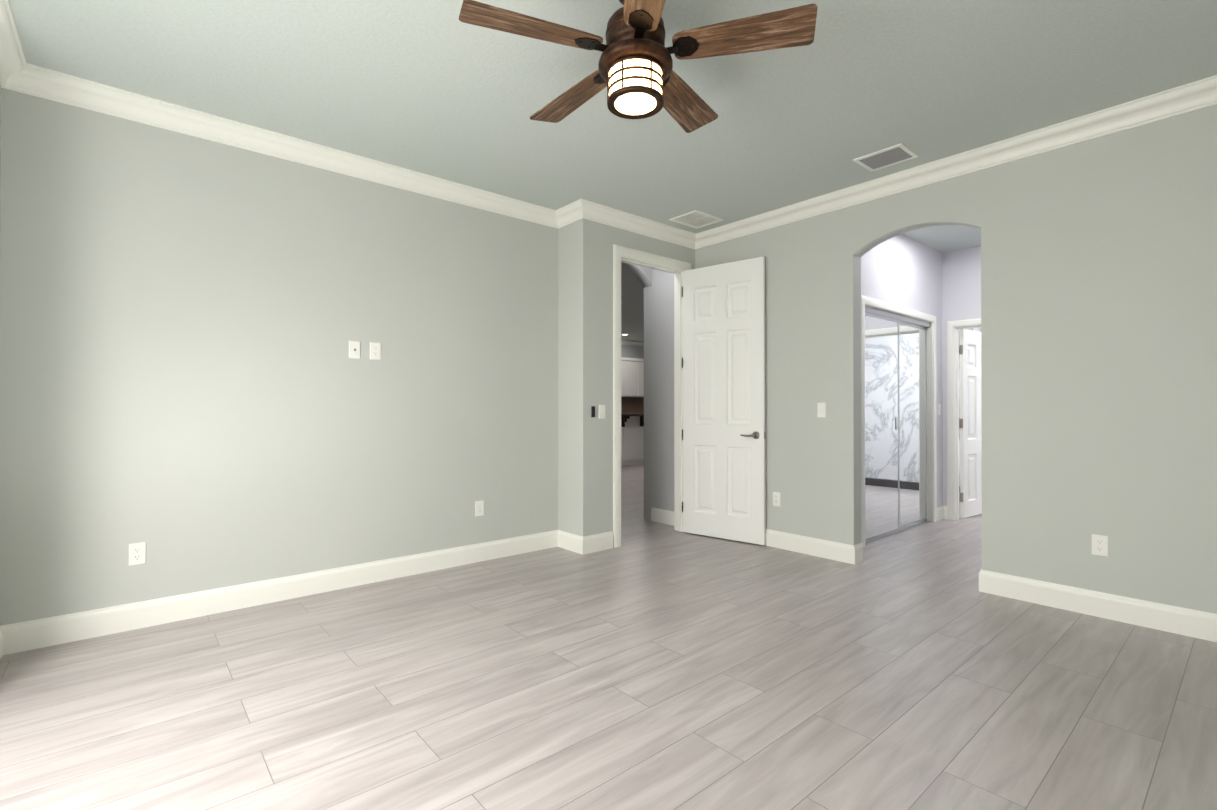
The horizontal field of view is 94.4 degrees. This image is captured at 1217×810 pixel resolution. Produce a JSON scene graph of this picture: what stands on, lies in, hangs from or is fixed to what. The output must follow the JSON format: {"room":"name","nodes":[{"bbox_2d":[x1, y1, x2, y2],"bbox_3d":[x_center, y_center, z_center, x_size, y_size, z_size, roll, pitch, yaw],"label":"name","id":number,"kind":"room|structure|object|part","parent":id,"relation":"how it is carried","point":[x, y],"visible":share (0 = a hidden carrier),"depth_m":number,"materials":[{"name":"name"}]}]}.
{"room":"empty bedroom","nodes":[
{"label":"empty bedroom","id":0,"kind":"room"},
{"bbox_2d":[0,85,0,264],"bbox_3d":[-2.814,-0.223,2.482,0.127,2.845,0.493,0,0,-41],"label":"wall","id":1,"kind":"structure","parent":0,"point":[0,174],"depth_m":2.70,"materials":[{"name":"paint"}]},
{"bbox_2d":[0,625,7,658],"bbox_3d":[-2.722,1.130,2.477,0.015,0.140,0.570,0,0,-41],"label":"baseboard","id":2,"kind":"structure","parent":1,"relation":"attached to","point":[4,628],"depth_m":2.71,"materials":[{"name":"white wood"}]},
{"bbox_2d":[0,0,15,39],"bbox_3d":[-2.747,-1.590,1.995,0.852,0.115,0.092,0,0,-41],"label":"crown molding","id":3,"kind":"structure","parent":1,"relation":"attached to","point":[7,23],"depth_m":2.37,"materials":[{"name":"white wood"}]},
{"bbox_2d":[0,28,31,87],"bbox_3d":[-2.664,-1.588,2.482,0.092,0.115,0.480,0,0,-41],"label":"crown molding","id":4,"kind":"structure","parent":1,"relation":"attached to","point":[18,74],"depth_m":2.64,"materials":[{"name":"white wood"}]},
{"bbox_2d":[0,88,557,625],"bbox_3d":[-1.769,-0.216,3.787,3.412,2.845,0.127,0,0,-41],"label":"wall","id":5,"kind":"structure","parent":0,"point":[194,396],"depth_m":3.35,"materials":[{"name":"paint"}]},
{"bbox_2d":[128,542,145,565],"bbox_3d":[-2.537,0.802,3.034,0.072,0.117,0.007,0,0,-41],"label":"outlet","id":6,"kind":"object","parent":5,"relation":"attached to","point":[137,553],"visible":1,"depth_m":3.03,"materials":[{"name":"white plastic"}]},
{"bbox_2d":[8,530,555,653],"bbox_3d":[-1.675,1.136,3.768,3.285,0.140,0.015,0,0,-41],"label":"baseboard","id":7,"kind":"structure","parent":5,"relation":"attached to","point":[38,633],"depth_m":3.34,"materials":[{"name":"white wood"}]},
{"bbox_2d":[0,64,567,228],"bbox_3d":[-1.644,-1.582,3.745,3.285,0.115,0.110,0,0,-41],"label":"crown molding","id":8,"kind":"structure","parent":5,"relation":"attached to","point":[49,84],"depth_m":3.38,"materials":[{"name":"white wood"}]},
{"bbox_2d":[349,341,359,358],"bbox_3d":[-1.691,-0.369,3.759,0.072,0.117,0.016,0,0,-41],"label":"outlet","id":9,"kind":"object","parent":5,"relation":"attached to","point":[354,349],"visible":1,"depth_m":3.76,"materials":[{"name":"white plastic"}]},
{"bbox_2d":[370,342,380,359],"bbox_3d":[-1.592,-0.368,3.851,0.072,0.117,0.007,0,0,-41],"label":"outlet","id":10,"kind":"object","parent":5,"relation":"attached to","point":[375,351],"visible":1,"depth_m":3.85,"materials":[{"name":"white plastic"}]},
{"bbox_2d":[475,500,483,516],"bbox_3d":[-0.996,0.799,4.356,0.072,0.117,0.007,0,0,-41],"label":"outlet","id":11,"kind":"object","parent":5,"relation":"attached to","point":[479,508],"visible":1,"depth_m":4.35,"materials":[{"name":"white plastic"}]},
{"bbox_2d":[558,222,573,533],"bbox_3d":[-0.326,-0.210,4.955,0.300,2.845,0.464,0,0,-41],"label":"wall","id":12,"kind":"structure","parent":0,"point":[566,378],"depth_m":4.76,"materials":[{"name":"paint"}]},
{"bbox_2d":[556,530,583,554],"bbox_3d":[-0.314,1.141,4.692,0.015,0.140,0.343,0,0,-41],"label":"baseboard","id":13,"kind":"structure","parent":12,"relation":"attached to","point":[569,541],"depth_m":4.68,"materials":[{"name":"white wood"}]},
{"bbox_2d":[0,464,1216,809],"bbox_3d":[0.446,1.253,7.097,16.000,0.060,15.500,0,0,-41],"label":"floor","id":14,"kind":"structure","parent":0,"point":[648,664],"depth_m":2.33,"materials":[{"name":"grey wood"}]},
{"bbox_2d":[621,357,628,413],"bbox_3d":[0.002,0.045,13.484,0.633,2.420,0.626,0,0,-41],"label":"tall cabinet","id":15,"kind":"object","parent":14,"relation":"on","point":[624,361],"depth_m":13.82,"materials":[{"name":"white wood"}]},
{"bbox_2d":[621,413,643,465],"bbox_3d":[0.338,0.717,11.835,3.260,1.060,0.930,0,0,-41],"label":"bar","id":16,"kind":"object","parent":14,"relation":"on","point":[632,439],"visible":0.27,"depth_m":11.67,"materials":[{"name":"white"}]},
{"bbox_2d":[629,358,643,413],"bbox_3d":[0.483,0.047,13.896,0.634,2.420,0.626,0,0,-41],"label":"tall cabinet","id":17,"kind":"object","parent":14,"relation":"on","point":[632,385],"depth_m":14.11,"materials":[{"name":"white wood"}]},
{"bbox_2d":[9,0,1216,252],"bbox_3d":[1.032,-1.704,2.879,8.234,0.120,5.164,0,0,-41],"label":"ceiling","id":18,"kind":"structure","parent":0,"point":[435,88],"depth_m":2.85,"materials":[{"name":"paint"}]},
{"bbox_2d":[459,0,817,132],"bbox_3d":[0.083,-1.414,2.254,1.316,0.464,1.263,0,0,-41],"label":"ceiling fan","id":19,"kind":"object","parent":18,"relation":"hanging from","point":[636,75],"visible":1,"depth_m":2.13,"materials":[{"name":"brown wood"}]},
{"bbox_3d":[-0.276,-1.385,2.072,0.520,0.006,0.172,0,12,-21],"label":"blade","id":20,"kind":"part","parent":19,"relation":"part of","materials":[{"name":"brown wood"}]},
{"bbox_3d":[-0.154,-1.383,2.539,0.172,0.006,0.520,-15,9,-38],"label":"blade","id":21,"kind":"part","parent":19,"relation":"part of","materials":[{"name":"brown wood"}]},
{"bbox_3d":[0.106,-1.248,2.221,0.208,0.125,0.208,0,0,-41],"label":"light glass","id":22,"kind":"part","parent":19,"relation":"part of","materials":[{"name":"beige glass"}]},
{"label":"blade","id":23,"kind":"part","parent":19,"relation":"part of","materials":[{"name":"brown wood"}]},
{"bbox_3d":[0.328,-1.383,2.566,0.172,0.006,0.520,-14,-8,32],"label":"blade","id":24,"kind":"part","parent":19,"relation":"part of","materials":[{"name":"brown wood"}]},
{"label":"blade","id":25,"kind":"part","parent":19,"relation":"part of","materials":[{"name":"brown wood"}]},
{"bbox_2d":[669,210,723,228],"bbox_3d":[0.773,-1.627,4.955,0.370,0.010,0.310,0,0,-41],"label":"ceiling vent","id":26,"kind":"object","parent":18,"relation":"in","point":[696,219],"visible":1,"depth_m":4.94,"materials":[{"name":"white metal"}]},
{"bbox_2d":[853,143,918,171],"bbox_3d":[1.835,-1.634,3.732,0.270,0.010,0.310,0,0,-41],"label":"ceiling vent","id":27,"kind":"object","parent":18,"relation":"in","point":[888,156],"visible":1,"depth_m":3.72,"materials":[{"name":"white metal"}]},
{"bbox_2d":[621,344,643,358],"bbox_3d":[-3.143,-0.206,11.290,16.000,2.900,0.127,0,0,-41],"label":"wall","id":28,"kind":"structure","parent":0,"point":[629,351],"depth_m":14.43,"materials":[{"name":"paint"}]},
{"bbox_2d":[621,339,643,346],"bbox_3d":[-3.072,-1.599,11.213,15.200,0.115,0.092,0,0,-41],"label":"crown molding","id":29,"kind":"structure","parent":28,"relation":"attached to","point":[632,342],"depth_m":14.37,"materials":[{"name":"white"}]},
{"bbox_2d":[621,263,643,341],"bbox_3d":[-1.785,-1.724,9.713,16.000,0.120,8.647,0,0,-41],"label":"ceiling","id":30,"kind":"structure","parent":0,"point":[632,308],"depth_m":9.53,"materials":[{"name":"paint"}]},
{"bbox_2d":[574,219,694,536],"bbox_3d":[0.278,-0.210,5.084,1.385,2.845,0.127,0,0,-41],"label":"wall","id":31,"kind":"structure","parent":0,"point":[594,242],"depth_m":4.67,"materials":[{"name":"paint"}]},
{"bbox_2d":[591,406,594,416],"bbox_3d":[-0.125,0.056,4.642,0.028,0.090,0.016,0,0,-41],"label":"keypad","id":32,"kind":"object","parent":31,"relation":"attached to","point":[592,411],"visible":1,"depth_m":4.64,"materials":[{"name":"black plastic"}]},
{"bbox_2d":[584,531,612,553],"bbox_3d":[-0.081,1.141,4.675,0.306,0.140,0.015,0,0,-41],"label":"baseboard","id":33,"kind":"structure","parent":31,"relation":"attached to","point":[602,541],"depth_m":4.66,"materials":[{"name":"white wood"}]},
{"bbox_2d":[599,405,605,418],"bbox_3d":[-0.051,0.056,4.709,0.072,0.117,0.010,0,0,-41],"label":"light switch","id":34,"kind":"object","parent":31,"relation":"attached to","point":[602,411],"visible":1,"depth_m":4.71,"materials":[{"name":"white plastic"}]},
{"bbox_2d":[568,199,695,247],"bbox_3d":[0.259,-1.575,4.949,1.357,0.115,0.120,0,0,-41],"label":"crown molding","id":35,"kind":"structure","parent":31,"relation":"attached to","point":[580,209],"depth_m":4.86,"materials":[{"name":"white wood"}]},
{"bbox_2d":[613,244,690,547],"bbox_3d":[0.376,-0.077,5.167,0.994,2.580,0.163,0,0,-41],"label":"door frame","id":36,"kind":"structure","parent":31,"relation":"attached to","point":[676,268],"depth_m":5.08,"materials":[{"name":"white wood"}]},
{"bbox_2d":[682,256,765,544],"bbox_3d":[1.001,-0.036,5.099,0.854,2.474,0.124,0,0,40],"label":"door","id":37,"kind":"structure","parent":31,"relation":"in","point":[724,484],"depth_m":5.06,"materials":[{"name":"painted wood"},{"name":"satin nickel"}]},
{"bbox_3d":[0.713,-0.056,5.396,0.002,2.160,0.032,0,0,-41],"label":"door hinge leaves","id":38,"kind":"part","parent":37,"relation":"part of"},
{"bbox_2d":[621,262,651,519],"bbox_3d":[0.007,-0.234,5.630,1.085,2.900,0.127,0,0,-41],"label":"wall","id":39,"kind":"structure","parent":0,"point":[643,275],"depth_m":5.97,"materials":[{"name":"paint"}]},
{"bbox_2d":[861,234,942,506],"bbox_3d":[2.709,-0.208,5.374,2.430,2.845,0.127,0,0,-41],"label":"wall","id":40,"kind":"structure","parent":0,"point":[902,270],"depth_m":5.53,"materials":[{"name":"paint"}]},
{"bbox_2d":[865,307,929,543],"bbox_3d":[2.749,0.178,5.392,1.534,2.072,0.065,0,0,-41],"label":"mirrored closet doors","id":41,"kind":"structure","parent":40,"relation":"in","point":[895,423],"depth_m":5.32,"materials":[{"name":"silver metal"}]},
{"bbox_2d":[861,296,936,546],"bbox_3d":[2.748,0.142,5.394,1.680,2.145,0.145,0,0,-41],"label":"trim","id":42,"kind":"structure","parent":40,"relation":"attached to","point":[931,413],"depth_m":5.85,"materials":[{"name":"white wood"}]},
{"bbox_2d":[938,404,940,414],"bbox_3d":[3.508,0.047,5.967,0.072,0.117,0.010,0,0,-41],"label":"light switch","id":43,"kind":"object","parent":40,"relation":"attached to","point":[939,409],"visible":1,"depth_m":5.96,"materials":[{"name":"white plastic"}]},
{"bbox_2d":[937,506,946,520],"bbox_3d":[3.093,1.141,4.822,2.303,0.140,1.200,0,0,-41],"label":"baseboard","id":44,"kind":"structure","parent":40,"relation":"attached to","point":[941,512],"depth_m":5.98,"materials":[{"name":"white wood"}]},
{"bbox_2d":[652,105,1216,613],"bbox_3d":[2.227,-0.215,3.972,0.127,2.845,5.280,0,0,-41],"label":"wall","id":45,"kind":"structure","parent":0,"point":[1099,331],"depth_m":3.35,"materials":[{"name":"paint"}]},
{"bbox_2d":[651,507,673,525],"bbox_3d":[0.605,1.146,5.747,0.015,0.140,0.463,0,0,-41],"label":"baseboard","id":46,"kind":"structure","parent":45,"relation":"attached to","point":[662,516],"depth_m":5.79,"materials":[{"name":"white wood"}]},
{"bbox_2d":[773,492,779,506],"bbox_3d":[1.429,0.801,4.794,0.007,0.117,0.072,0,0,-41],"label":"outlet","id":47,"kind":"object","parent":45,"relation":"attached to","point":[776,498],"visible":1,"depth_m":4.79,"materials":[{"name":"white plastic"}]},
{"bbox_2d":[766,529,859,564],"bbox_3d":[1.361,1.142,4.878,0.060,0.140,1.584,0,0,-41],"label":"baseboard","id":48,"kind":"structure","parent":45,"relation":"attached to","point":[841,552],"depth_m":4.52,"materials":[{"name":"white wood"}]},
{"bbox_2d":[817,403,825,416],"bbox_3d":[1.695,0.040,4.486,0.010,0.117,0.072,0,0,-41],"label":"light switch","id":49,"kind":"object","parent":45,"relation":"attached to","point":[821,409],"visible":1,"depth_m":4.48,"materials":[{"name":"white plastic"}]},
{"bbox_2d":[691,75,1216,248],"bbox_3d":[2.256,-1.581,3.777,0.092,0.115,4.442,0,0,-41],"label":"crown molding","id":50,"kind":"structure","parent":45,"relation":"attached to","point":[1200,94],"depth_m":3.56,"materials":[{"name":"white wood"}]},
{"bbox_2d":[979,569,1216,641],"bbox_3d":[3.107,1.131,2.853,0.045,0.140,2.132,0,0,-41],"label":"baseboard","id":51,"kind":"structure","parent":45,"relation":"attached to","point":[1163,617],"depth_m":3.18,"materials":[{"name":"white wood"}]},
{"bbox_2d":[1092,534,1107,556],"bbox_3d":[2.793,0.798,3.203,0.007,0.117,0.072,0,0,-41],"label":"outlet","id":52,"kind":"object","parent":45,"relation":"attached to","point":[1099,545],"visible":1,"depth_m":3.20,"materials":[{"name":"white plastic"}]},
{"bbox_2d":[959,329,959,485],"bbox_3d":[4.178,-0.197,7.555,2.640,2.845,0.127,0,0,-41],"label":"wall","id":53,"kind":"structure","parent":0,"point":[959,329],"depth_m":8.34,"materials":[{"name":"paint"}]},
{"bbox_2d":[942,246,980,505],"bbox_3d":[4.056,-0.207,5.572,0.127,2.845,1.327,0,0,-41],"label":"wall","id":54,"kind":"structure","parent":0,"point":[961,284],"depth_m":5.94,"materials":[{"name":"paint"}]},
{"bbox_2d":[947,318,980,520],"bbox_3d":[3.937,0.163,5.709,0.163,2.105,0.870,0,0,-41],"label":"door frame","id":55,"kind":"structure","parent":54,"relation":"attached to","point":[953,511],"depth_m":5.96,"materials":[{"name":"white wood"}]},
{"bbox_2d":[959,329,981,517],"bbox_3d":[4.062,0.199,6.217,0.731,2.016,0.161,0,0,-35],"label":"bathroom door","id":56,"kind":"structure","parent":54,"relation":"in","point":[970,428],"depth_m":6.11,"materials":[{"name":"white wood"}]},
{"bbox_3d":[4.062,0.199,6.217,0.731,1.684,0.161,0,0,-35],"label":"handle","id":57,"kind":"part","parent":56,"relation":"part of","materials":[{"name":"white wood"}]},
{"bbox_2d":[966,327,980,331],"bbox_3d":[6.232,-0.199,7.290,0.127,2.845,3.204,0,0,-41],"label":"wall","id":58,"kind":"structure","parent":0,"point":[978,329],"depth_m":8.22,"materials":[{"name":"paint"}]}
]}

